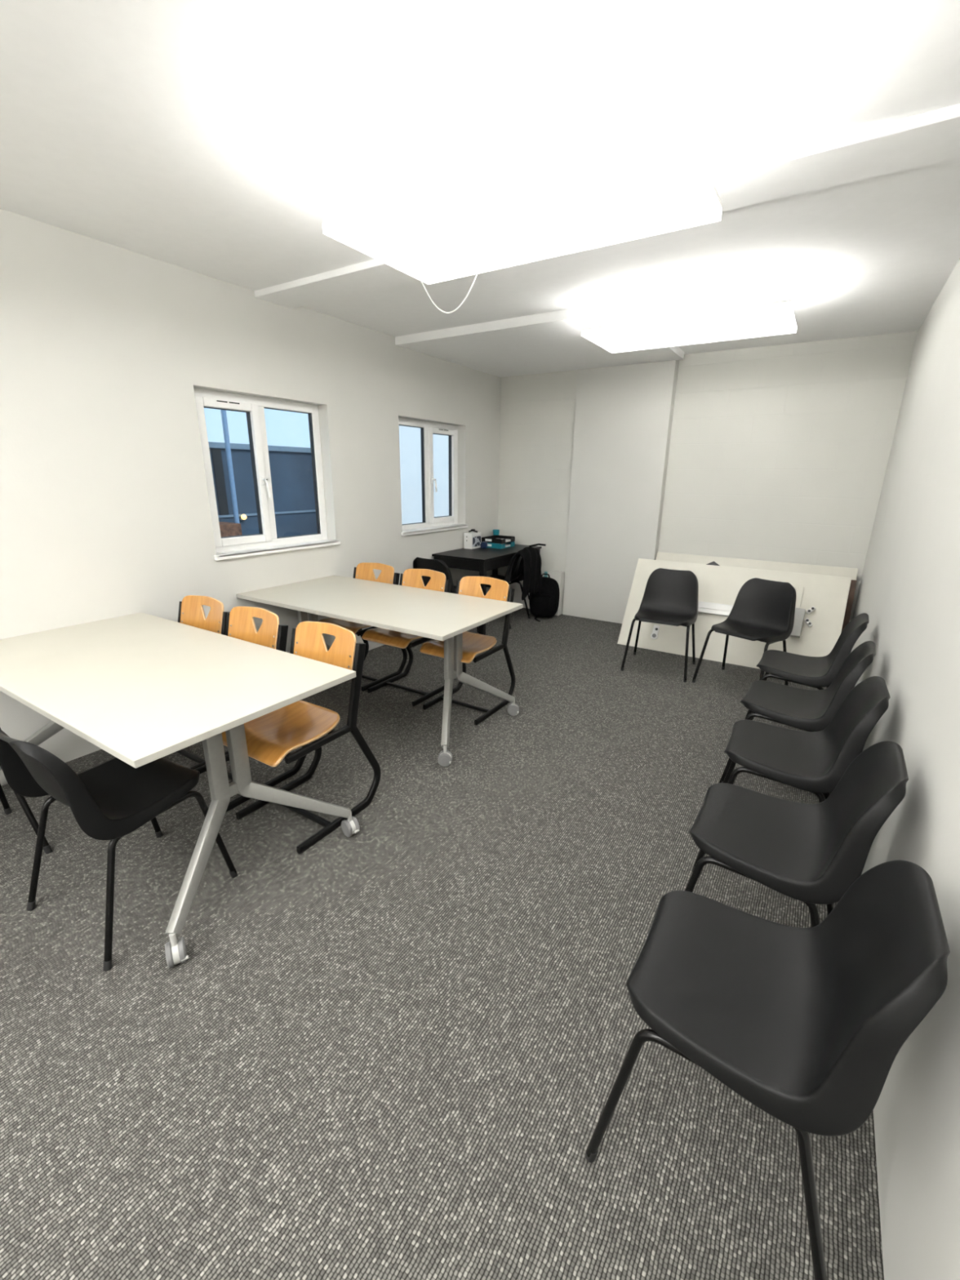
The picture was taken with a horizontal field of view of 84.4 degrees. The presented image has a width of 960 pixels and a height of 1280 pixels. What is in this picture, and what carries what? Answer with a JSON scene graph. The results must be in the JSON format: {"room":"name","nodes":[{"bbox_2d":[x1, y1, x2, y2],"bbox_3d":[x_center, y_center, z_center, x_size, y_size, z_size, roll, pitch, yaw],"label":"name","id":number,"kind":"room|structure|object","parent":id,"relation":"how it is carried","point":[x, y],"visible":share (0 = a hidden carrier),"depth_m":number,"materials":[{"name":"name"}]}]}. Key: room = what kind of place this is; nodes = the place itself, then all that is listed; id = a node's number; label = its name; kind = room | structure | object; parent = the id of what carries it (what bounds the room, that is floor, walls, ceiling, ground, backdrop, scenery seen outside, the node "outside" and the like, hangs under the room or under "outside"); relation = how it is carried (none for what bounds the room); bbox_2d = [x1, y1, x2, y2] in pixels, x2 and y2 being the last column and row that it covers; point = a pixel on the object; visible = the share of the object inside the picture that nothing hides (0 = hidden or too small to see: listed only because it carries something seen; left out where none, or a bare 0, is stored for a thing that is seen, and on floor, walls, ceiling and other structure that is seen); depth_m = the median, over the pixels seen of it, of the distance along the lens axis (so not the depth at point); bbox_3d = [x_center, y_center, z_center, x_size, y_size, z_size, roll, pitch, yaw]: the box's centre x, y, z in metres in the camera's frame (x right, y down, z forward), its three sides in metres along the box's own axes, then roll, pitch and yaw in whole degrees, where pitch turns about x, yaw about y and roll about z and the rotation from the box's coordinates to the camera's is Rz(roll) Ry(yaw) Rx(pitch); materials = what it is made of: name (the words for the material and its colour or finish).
{"room":"classroom","nodes":[
{"label":"classroom","id":0,"kind":"room"},
{"bbox_2d":[0,208,501,786],"bbox_3d":[-2.323,-0.561,2.429,0.155,2.570,10.100,11,20,31],"label":"wall","id":1,"kind":"structure","parent":0,"point":[105,348],"depth_m":2.95,"materials":[{"name":"paint"}]},
{"bbox_2d":[193,387,340,560],"bbox_3d":[-1.447,-1.126,3.654,0.175,1.015,1.045,11,20,31],"label":"window","id":2,"kind":"structure","parent":1,"relation":"in","point":[266,542],"depth_m":3.62,"materials":[{"name":"white plastic"}]},
{"bbox_2d":[398,417,468,536],"bbox_3d":[-0.476,-1.567,5.112,0.175,1.012,1.064,11,20,31],"label":"window","id":3,"kind":"structure","parent":1,"relation":"in","point":[430,523],"depth_m":5.20,"materials":[{"name":"white plastic"}]},
{"bbox_2d":[0,607,884,1279],"bbox_3d":[-0.849,1.066,1.756,4.167,0.100,10.400,11,20,31],"label":"floor","id":4,"kind":"structure","parent":0,"point":[396,1048],"depth_m":1.51,"materials":[{"name":"grey carpet"}]},
{"bbox_2d":[0,727,52,853],"bbox_3d":[-2.084,0.522,1.982,0.511,0.780,0.516,12,21,33],"label":"shell chair","id":5,"kind":"object","parent":4,"relation":"on","point":[46,848],"visible":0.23,"depth_m":2.14,"materials":[{"name":"black plastic"}]},
{"bbox_2d":[0,728,237,971],"bbox_3d":[-1.278,0.574,1.849,0.516,0.780,0.511,10,20,27],"label":"shell chair","id":6,"kind":"object","parent":4,"relation":"on","point":[112,799],"visible":0.91,"depth_m":1.76,"materials":[{"name":"black plastic"}]},
{"bbox_2d":[0,612,359,968],"bbox_3d":[-1.445,0.444,2.340,1.754,0.726,0.889,11,20,31],"label":"folding table","id":7,"kind":"object","parent":4,"relation":"on","point":[142,688],"visible":1,"depth_m":2.02,"materials":[{"name":"white laminate"}]},
{"bbox_2d":[176,595,230,769],"bbox_3d":[-1.604,0.225,2.825,0.434,0.851,0.552,11,20,31],"label":"wooden chair","id":8,"kind":"object","parent":4,"relation":"on","point":[191,611],"visible":0.35,"depth_m":2.89,"materials":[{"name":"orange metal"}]},
{"bbox_2d":[194,606,308,812],"bbox_3d":[-1.228,0.301,2.598,0.434,0.851,0.552,11,20,31],"label":"wooden chair","id":9,"kind":"object","parent":4,"relation":"on","point":[240,624],"visible":0.31,"depth_m":2.67,"materials":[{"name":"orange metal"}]},
{"bbox_2d":[222,621,381,853],"bbox_3d":[-0.798,0.387,2.338,0.434,0.851,0.552,11,20,31],"label":"wooden chair","id":10,"kind":"object","parent":4,"relation":"on","point":[270,737],"visible":0.76,"depth_m":2.32,"materials":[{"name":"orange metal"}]},
{"bbox_2d":[318,562,407,691],"bbox_3d":[-0.898,-0.125,3.975,0.434,0.851,0.552,11,20,31],"label":"wooden chair","id":11,"kind":"object","parent":4,"relation":"on","point":[363,571],"visible":0.51,"depth_m":3.99,"materials":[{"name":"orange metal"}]},
{"bbox_2d":[235,575,523,766],"bbox_3d":[-0.665,0.088,3.512,1.754,0.726,0.890,11,20,31],"label":"folding table","id":12,"kind":"object","parent":4,"relation":"on","point":[439,615],"visible":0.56,"depth_m":3.24,"materials":[{"name":"white laminate"}]},
{"bbox_2d":[361,568,451,706],"bbox_3d":[-0.501,-0.045,3.735,0.434,0.851,0.552,11,20,31],"label":"wooden chair","id":13,"kind":"object","parent":4,"relation":"on","point":[410,577],"visible":0.55,"depth_m":3.72,"materials":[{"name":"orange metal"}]},
{"bbox_2d":[413,556,478,632],"bbox_3d":[-0.347,-0.425,5.089,0.516,0.780,0.511,11,20,31],"label":"shell chair","id":14,"kind":"object","parent":4,"relation":"on","point":[437,565],"visible":0.38,"depth_m":4.81,"materials":[{"name":"black plastic"}]},
{"bbox_2d":[419,576,515,724],"bbox_3d":[-0.077,0.040,3.478,0.434,0.851,0.552,11,20,31],"label":"wooden chair","id":15,"kind":"object","parent":4,"relation":"on","point":[473,644],"visible":0.65,"depth_m":3.47,"materials":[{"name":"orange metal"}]},
{"bbox_2d":[431,544,541,635],"bbox_3d":[0.101,-0.585,5.659,0.610,0.750,1.200,11,20,31],"label":"desk","id":16,"kind":"object","parent":4,"relation":"on","point":[481,560],"visible":0.42,"depth_m":5.16,"materials":[{"name":"black paint"}]},
{"bbox_2d":[463,531,480,549],"bbox_3d":[-0.081,-1.068,5.664,0.105,0.165,0.182,11,20,31],"label":"file box","id":17,"kind":"object","parent":16,"relation":"on","point":[472,540],"visible":0.94,"depth_m":5.61,"materials":[{"name":"white cardboard"}]},
{"bbox_2d":[472,535,480,546],"bbox_3d":[-0.034,-1.051,5.645,0.001,0.105,0.160,11,20,31],"label":"picture","id":18,"kind":"object","parent":17,"relation":"attached to","point":[476,539],"depth_m":5.64},
{"bbox_2d":[480,541,487,548],"bbox_3d":[0.046,-1.015,5.658,0.063,0.070,0.056,11,20,31],"label":"pot","id":19,"kind":"object","parent":16,"relation":"on","point":[483,544],"visible":1,"depth_m":5.64,"materials":[{"name":"blue plastic"}]},
{"bbox_2d":[493,528,499,535],"bbox_3d":[0.183,-1.185,6.067,0.080,0.155,0.080,11,20,31],"label":"tumbler","id":20,"kind":"object","parent":16,"relation":"on","point":[495,531],"visible":0.38,"depth_m":6.02,"materials":[{"name":"teal plastic"}]},
{"bbox_2d":[487,541,515,548],"bbox_3d":[0.200,-1.053,5.815,0.250,0.052,0.302,11,20,31],"label":"tray","id":21,"kind":"object","parent":16,"relation":"on","point":[494,545],"visible":0.7,"depth_m":5.70,"materials":[{"name":"teal plastic"}]},
{"bbox_2d":[481,534,515,543],"bbox_3d":[0.201,-1.103,5.799,0.250,0.052,0.302,11,20,31],"label":"tray","id":22,"kind":"object","parent":21,"relation":"on","point":[495,539],"visible":0.99,"depth_m":5.74,"materials":[{"name":"black paint"}]},
{"bbox_2d":[486,553,530,629],"bbox_3d":[0.238,-0.578,5.603,0.511,0.780,0.516,10,19,27],"label":"shell chair","id":23,"kind":"object","parent":4,"relation":"on","point":[514,578],"visible":0.45,"depth_m":5.48,"materials":[{"name":"black plastic"}]},
{"bbox_2d":[507,543,546,599],"bbox_3d":[0.465,-0.706,5.436,0.258,0.537,0.446,11,20,31],"label":"jacket","id":24,"kind":"object","parent":23,"relation":"on","point":[530,565],"visible":0.99,"depth_m":5.37,"materials":[{"name":"black fabric"}]},
{"bbox_2d":[528,573,559,621],"bbox_3d":[0.682,-0.471,5.767,0.329,0.477,0.327,8,19,23],"label":"backpack","id":25,"kind":"object","parent":4,"relation":"on","point":[545,603],"visible":0.85,"depth_m":5.72,"materials":[{"name":"black fabric"}]},
{"bbox_2d":[620,568,697,682],"bbox_3d":[1.483,-0.147,4.268,0.516,0.780,0.511,10,19,27],"label":"shell chair","id":26,"kind":"object","parent":4,"relation":"on","point":[670,597],"visible":1,"depth_m":4.32,"materials":[{"name":"black plastic"}]},
{"bbox_2d":[706,560,719,565],"bbox_3d":[2.033,-0.305,4.800,0.240,0.778,0.362,11,20,31],"label":"panel","id":27,"kind":"object","parent":4,"relation":"on","point":[713,562],"visible":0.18,"depth_m":4.82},
{"bbox_2d":[617,558,851,668],"bbox_3d":[2.134,-0.228,4.612,1.707,0.762,0.443,11,20,31],"label":"tabletop","id":28,"kind":"object","parent":4,"relation":"on","point":[821,601],"visible":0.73,"depth_m":4.57,"materials":[{"name":"beige laminate"}]},
{"bbox_2d":[692,577,795,685],"bbox_3d":[1.982,-0.030,3.913,0.511,0.780,0.516,-13,22,-37],"label":"shell chair","id":29,"kind":"object","parent":4,"relation":"on","point":[762,610],"visible":0.99,"depth_m":3.92,"materials":[{"name":"black plastic"}]},
{"bbox_2d":[655,551,857,580],"bbox_3d":[2.394,-0.325,4.881,1.674,0.791,0.384,11,20,31],"label":"tabletop","id":30,"kind":"object","parent":4,"relation":"on","point":[851,573],"visible":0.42,"depth_m":4.83,"materials":[{"name":"beige laminate"}]},
{"bbox_2d":[584,859,950,1279],"bbox_3d":[0.594,0.806,1.178,0.511,0.780,0.516,11,20,31],"label":"shell chair","id":31,"kind":"object","parent":4,"relation":"on","point":[809,1026],"visible":1,"depth_m":1.05,"materials":[{"name":"black plastic"}]},
{"bbox_2d":[684,741,908,927],"bbox_3d":[0.930,0.655,1.674,0.511,0.780,0.516,12,20,32],"label":"shell chair","id":32,"kind":"object","parent":4,"relation":"on","point":[810,854],"visible":0.99,"depth_m":1.57,"materials":[{"name":"black plastic"}]},
{"bbox_2d":[704,675,890,854],"bbox_3d":[1.269,0.503,2.177,0.511,0.780,0.516,11,20,30],"label":"shell chair","id":33,"kind":"object","parent":4,"relation":"on","point":[815,762],"visible":0.98,"depth_m":2.08,"materials":[{"name":"black plastic"}]},
{"bbox_2d":[719,640,875,795],"bbox_3d":[1.572,0.361,2.643,0.511,0.780,0.516,13,21,33],"label":"shell chair","id":34,"kind":"object","parent":4,"relation":"on","point":[808,710],"visible":0.94,"depth_m":2.55,"materials":[{"name":"black plastic"}]},
{"bbox_2d":[745,613,869,718],"bbox_3d":[1.920,0.205,3.158,0.511,0.780,0.516,12,21,33],"label":"shell chair","id":35,"kind":"object","parent":4,"relation":"on","point":[819,673],"visible":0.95,"depth_m":3.06,"materials":[{"name":"black plastic"}]},
{"bbox_2d":[840,579,857,633],"bbox_3d":[2.421,-0.240,4.743,1.465,0.707,0.375,11,20,31],"label":"board","id":36,"kind":"object","parent":4,"relation":"on","point":[853,583],"visible":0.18,"depth_m":4.39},
{"bbox_2d":[0,0,959,354],"bbox_3d":[-0.818,-1.507,0.954,4.167,0.150,10.400,11,20,31],"label":"ceiling","id":37,"kind":"structure","parent":0,"point":[215,139],"depth_m":1.68,"materials":[{"name":"paint"}]},
{"bbox_2d":[322,26,722,284],"bbox_3d":[0.119,-1.524,1.750,1.200,0.270,0.600,11,20,31],"label":"ceiling light","id":38,"kind":"object","parent":37,"relation":"hanging from","point":[644,172],"visible":1,"depth_m":1.65,"materials":[{"name":"white plastic"}]},
{"bbox_2d":[421,274,477,313],"bbox_3d":[-0.162,-1.867,2.837,0.406,0.205,0.007,11,20,31],"label":"hanging cable","id":39,"kind":"object","parent":38,"relation":"hanging from","point":[460,304],"visible":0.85,"depth_m":2.86,"materials":[{"name":"white plastic"}]},
{"bbox_2d":[322,104,721,284],"bbox_3d":[0.118,-1.409,1.786,1.200,0.030,0.600,11,20,31],"label":"diffuser","id":40,"kind":"object","parent":38,"relation":"attached to","point":[645,172],"depth_m":1.65,"materials":[{"name":"white plastic"}]},
{"bbox_2d":[395,300,684,377],"bbox_3d":[0.567,-2.499,4.545,1.905,0.060,1.710,11,20,31],"label":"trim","id":41,"kind":"structure","parent":37,"relation":"attached to","point":[553,341],"depth_m":4.32,"materials":[{"name":"paint"}]},
{"bbox_2d":[253,102,959,308],"bbox_3d":[0.180,-1.875,2.483,3.567,0.035,0.280,11,20,31],"label":"trim","id":42,"kind":"structure","parent":37,"relation":"attached to","point":[933,136],"depth_m":1.86,"materials":[{"name":"paint"}]},
{"bbox_2d":[581,278,797,353],"bbox_3d":[1.332,-2.059,3.382,1.200,0.190,0.600,11,20,31],"label":"ceiling light","id":43,"kind":"object","parent":37,"relation":"hanging from","point":[778,317],"visible":0.99,"depth_m":3.29,"materials":[{"name":"white plastic"}]},
{"bbox_2d":[581,302,796,353],"bbox_3d":[1.331,-1.983,3.406,1.200,0.030,0.600,11,20,31],"label":"diffuser","id":44,"kind":"object","parent":43,"relation":"attached to","point":[766,318],"depth_m":3.29,"materials":[{"name":"white plastic"}]},
{"bbox_2d":[497,330,917,622],"bbox_3d":[1.812,-1.415,5.334,3.567,2.570,0.350,11,20,31],"label":"wall","id":45,"kind":"structure","parent":0,"point":[780,453],"depth_m":4.73,"materials":[{"name":"white paint"}]},
{"bbox_2d":[549,570,564,615],"bbox_3d":[0.855,-0.527,5.949,0.135,0.485,0.110,11,20,31],"label":"door frame","id":46,"kind":"structure","parent":45,"relation":"attached to","point":[557,575],"depth_m":5.88,"materials":[{"name":"paint"}]},
{"bbox_2d":[562,360,679,623],"bbox_3d":[1.384,-1.450,5.429,0.950,2.570,0.120,11,20,31],"label":"wall panel","id":47,"kind":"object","parent":45,"relation":"attached to","point":[624,414],"depth_m":5.31,"materials":[{"name":"paint"}]},
{"bbox_2d":[850,258,959,1279],"bbox_3d":[0.856,0.078,0.507,0.250,2.570,10.100,11,20,31],"label":"wall","id":48,"kind":"structure","parent":0,"point":[908,592],"depth_m":1.55,"materials":[{"name":"paint"}]},
{"label":"outside","id":49,"kind":"structure","parent":0,"visible":0},
{"bbox_3d":[-5.554,-5.039,21.992,26.495,0.100,48.000,11,20,31],"label":"ground","id":50,"kind":"structure","parent":49,"visible":0},
{"bbox_2d":[220,409,239,523],"bbox_3d":[-4.210,-3.010,8.902,0.080,3.850,0.080,11,20,31],"label":"steel pole","id":51,"kind":"object","parent":50,"relation":"on","point":[224,415],"visible":0.32,"depth_m":8.90,"materials":[{"name":"blue metal"}]},
{"bbox_2d":[218,521,242,537],"bbox_3d":[-4.471,-1.538,9.107,0.550,0.910,0.550,11,20,31],"label":"crate","id":52,"kind":"object","parent":50,"relation":"on","point":[227,529],"visible":0.22,"depth_m":8.93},
{"bbox_2d":[208,441,317,537],"bbox_3d":[-5.870,-2.235,9.052,1.610,2.240,10.700,11,20,31],"label":"building","id":53,"kind":"structure","parent":50,"relation":"on","point":[291,467],"depth_m":10.37,"materials":[{"name":"blue-grey painted metal cladding"}]},
{"bbox_2d":[240,514,246,519],"bbox_3d":[-4.404,-2.288,9.870,0.110,0.110,0.100,11,20,31],"label":"wall lamp","id":54,"kind":"object","parent":53,"relation":"attached to","point":[243,517],"visible":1,"depth_m":9.84,"materials":[{"name":"white glass"}]},
{"bbox_2d":[399,425,448,524],"bbox_3d":[1.561,-7.096,15.764,1.950,7.700,14.900,11,20,31],"label":"window glass","id":55,"kind":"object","parent":50,"relation":"on","point":[410,446],"visible":0.02,"depth_m":10.91,"materials":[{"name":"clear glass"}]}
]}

